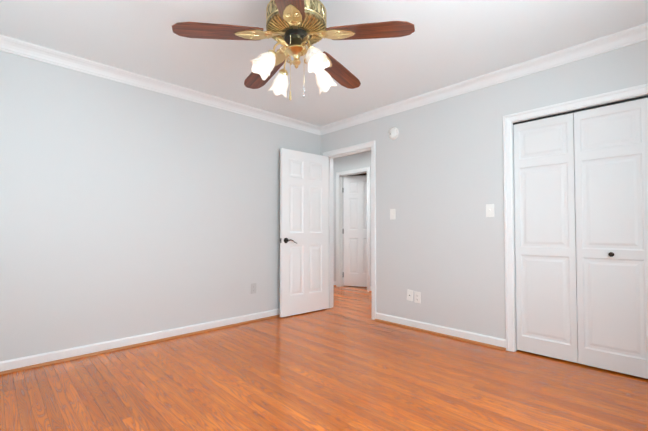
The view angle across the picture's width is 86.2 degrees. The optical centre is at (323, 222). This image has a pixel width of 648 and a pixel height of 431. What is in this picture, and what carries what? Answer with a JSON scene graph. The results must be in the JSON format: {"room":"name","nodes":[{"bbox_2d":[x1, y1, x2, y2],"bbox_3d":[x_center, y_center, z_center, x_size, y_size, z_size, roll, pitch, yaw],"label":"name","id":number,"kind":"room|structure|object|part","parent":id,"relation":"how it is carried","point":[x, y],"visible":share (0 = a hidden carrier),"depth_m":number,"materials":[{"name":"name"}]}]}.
{"room":"empty bedroom","nodes":[
{"label":"empty bedroom","id":0,"kind":"room"},
{"bbox_2d":[0,51,320,360],"bbox_3d":[-1.500,-0.106,3.419,3.920,2.440,0.120,1,-2,-44],"label":"wall","id":1,"kind":"structure","parent":0,"point":[126,210],"depth_m":3.07,"materials":[{"name":"paint"}]},
{"bbox_2d":[0,308,279,374],"bbox_3d":[-1.405,1.069,3.376,3.800,0.088,0.030,1,-2,-44],"label":"baseboard","id":2,"kind":"structure","parent":1,"relation":"attached to","point":[29,362],"depth_m":3.01,"materials":[{"name":"white wood"}]},
{"bbox_2d":[0,34,323,134],"bbox_3d":[-1.392,-1.280,3.423,3.800,0.092,0.068,1,-2,-44],"label":"crown molding","id":3,"kind":"structure","parent":1,"relation":"attached to","point":[7,44],"depth_m":3.13,"materials":[{"name":"white wood"}]},
{"bbox_2d":[251,283,255,293],"bbox_3d":[-0.807,0.753,3.974,0.072,0.116,0.008,1,-2,-44],"label":"outlet","id":4,"kind":"object","parent":1,"relation":"attached to","point":[253,287],"visible":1,"depth_m":3.97,"materials":[{"name":"grey plastic"}]},
{"bbox_2d":[0,286,647,430],"bbox_3d":[0.063,1.164,3.418,6.220,0.100,5.640,1,-2,-44],"label":"floor","id":5,"kind":"structure","parent":0,"point":[346,362],"depth_m":2.29,"materials":[{"name":"brown wood"}]},
{"bbox_2d":[0,0,647,126],"bbox_3d":[0.063,-1.385,3.484,6.220,0.120,5.640,1,-2,-44],"label":"ceiling","id":6,"kind":"structure","parent":0,"point":[446,43],"depth_m":2.58,"materials":[{"name":"paint"}]},
{"bbox_2d":[172,0,414,99],"bbox_3d":[-0.164,-1.032,1.999,1.309,0.662,1.246,0,-1,0],"label":"ceiling fan","id":7,"kind":"object","parent":6,"relation":"hanging from","point":[295,29],"visible":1,"depth_m":1.96,"materials":[{"name":"brown wood"}]},
{"bbox_3d":[-0.584,-1.060,1.923,0.480,0.006,0.152,-6,1,-18],"label":"blade","id":8,"kind":"part","parent":7,"relation":"part of","materials":[{"name":"brown wood"}]},
{"bbox_3d":[-0.420,-1.047,2.415,0.152,0.006,0.480,1,-8,-36],"label":"blade","id":9,"kind":"part","parent":7,"relation":"part of","materials":[{"name":"brown wood"}]},
{"bbox_3d":[-0.166,-1.068,1.616,0.152,0.006,0.480,0,5,0],"label":"blade","id":10,"kind":"part","parent":7,"relation":"part of","materials":[{"name":"brown wood"}]},
{"bbox_3d":[0.099,-1.047,2.411,0.152,0.006,0.480,-1,-8,36],"label":"blade","id":11,"kind":"part","parent":7,"relation":"part of","materials":[{"name":"brown wood"}]},
{"bbox_3d":[0.255,-1.060,1.917,0.480,0.006,0.152,6,1,18],"label":"blade","id":12,"kind":"part","parent":7,"relation":"part of","materials":[{"name":"brown wood"}]},
{"bbox_2d":[333,150,371,286],"bbox_3d":[1.147,-0.048,5.671,0.120,2.440,3.940,1,-2,-44],"label":"wall","id":13,"kind":"structure","parent":0,"point":[353,161],"depth_m":6.34,"materials":[{"name":"paint"}]},
{"bbox_2d":[336,167,369,291],"bbox_3d":[0.558,0.117,6.280,0.158,2.142,0.794,1,-2,-44],"label":"door frame","id":14,"kind":"structure","parent":13,"relation":"attached to","point":[339,235],"depth_m":6.48,"materials":[{"name":"white wood"}]},
{"bbox_2d":[343,175,366,286],"bbox_3d":[0.681,0.150,6.433,0.652,2.059,0.035,-1,-2,19],"label":"door leaf","id":15,"kind":"structure","parent":13,"relation":"in","point":[355,223],"depth_m":6.45,"materials":[{"name":"white wood"}]},
{"bbox_2d":[321,40,647,338],"bbox_3d":[0.691,-0.090,4.054,0.120,2.440,5.640,1,-2,-44],"label":"wall","id":16,"kind":"structure","parent":0,"point":[440,244],"depth_m":3.36,"materials":[{"name":"paint"}]},
{"bbox_2d":[280,148,327,316],"bbox_3d":[-0.233,0.119,4.374,0.762,2.014,0.149,1,-2,-41],"label":"door leaf","id":17,"kind":"structure","parent":16,"relation":"in","point":[304,227],"depth_m":4.33,"materials":[{"name":"white wood"}]},
{"bbox_3d":[-0.233,0.127,4.374,0.762,1.692,0.148,1,-2,-41],"label":"room door hardware","id":18,"kind":"part","parent":17,"relation":"part of","materials":[{"name":"black metal"}]},
{"bbox_2d":[323,140,375,319],"bbox_3d":[0.344,0.091,4.410,0.158,2.097,0.884,1,-2,-44],"label":"door frame","id":19,"kind":"structure","parent":16,"relation":"attached to","point":[355,149],"depth_m":4.38,"materials":[{"name":"white wood"}]},
{"bbox_2d":[390,209,395,219],"bbox_3d":[0.765,-0.094,3.876,0.020,0.116,0.072,1,-2,-44],"label":"light switch","id":20,"kind":"object","parent":16,"relation":"attached to","point":[392,214],"visible":1,"depth_m":3.88,"materials":[{"name":"white plastic"}]},
{"bbox_2d":[388,127,398,139],"bbox_3d":[0.772,-1.000,3.878,0.039,0.138,0.138,1,-2,-44],"label":"smoke detector","id":21,"kind":"object","parent":16,"relation":"attached to","point":[393,133],"visible":0.98,"depth_m":3.86,"materials":[{"name":"white plastic"}]},
{"bbox_2d":[407,289,412,300],"bbox_3d":[0.918,0.776,3.702,0.009,0.122,0.083,1,-2,-44],"label":"jack","id":22,"kind":"object","parent":16,"relation":"attached to","point":[409,295],"visible":1,"depth_m":3.70,"materials":[{"name":"white plastic"}]},
{"bbox_2d":[414,291,420,302],"bbox_3d":[0.981,0.785,3.637,0.008,0.116,0.072,1,-2,-44],"label":"duplex electrical outlet","id":23,"kind":"object","parent":16,"relation":"attached to","point":[417,297],"visible":1,"depth_m":3.63,"materials":[{"name":"white plastic"}]},
{"bbox_2d":[375,312,505,350],"bbox_3d":[1.085,1.072,3.505,0.030,0.088,1.411,1,-2,-44],"label":"baseboard","id":24,"kind":"structure","parent":16,"relation":"attached to","point":[483,340],"depth_m":3.39,"materials":[{"name":"white wood"}]},
{"bbox_2d":[320,22,647,133],"bbox_3d":[1.219,-1.281,3.399,0.068,0.092,3.540,1,-2,-44],"label":"crown molding","id":25,"kind":"structure","parent":16,"relation":"attached to","point":[622,38],"depth_m":2.99,"materials":[{"name":"white wood"}]},
{"bbox_2d":[486,204,493,216],"bbox_3d":[1.492,-0.109,3.119,0.020,0.116,0.072,1,-2,-44],"label":"light switch","id":26,"kind":"object","parent":16,"relation":"attached to","point":[489,210],"visible":1,"depth_m":3.12,"materials":[{"name":"white plastic"}]},
{"bbox_2d":[503,83,647,351],"bbox_3d":[1.969,0.074,2.705,0.139,2.042,1.004,1,-2,-44],"label":"trim","id":27,"kind":"structure","parent":16,"relation":"attached to","point":[509,194],"depth_m":2.98,"materials":[{"name":"white wood"}]},
{"bbox_2d":[513,95,647,378],"bbox_3d":[1.951,0.101,2.686,0.070,1.960,0.870,1,-2,-44],"label":"bifold closet door","id":28,"kind":"structure","parent":16,"relation":"in","point":[581,213],"depth_m":2.65,"materials":[{"name":"white painted wood"},{"name":"dark metal knob"}]}
]}

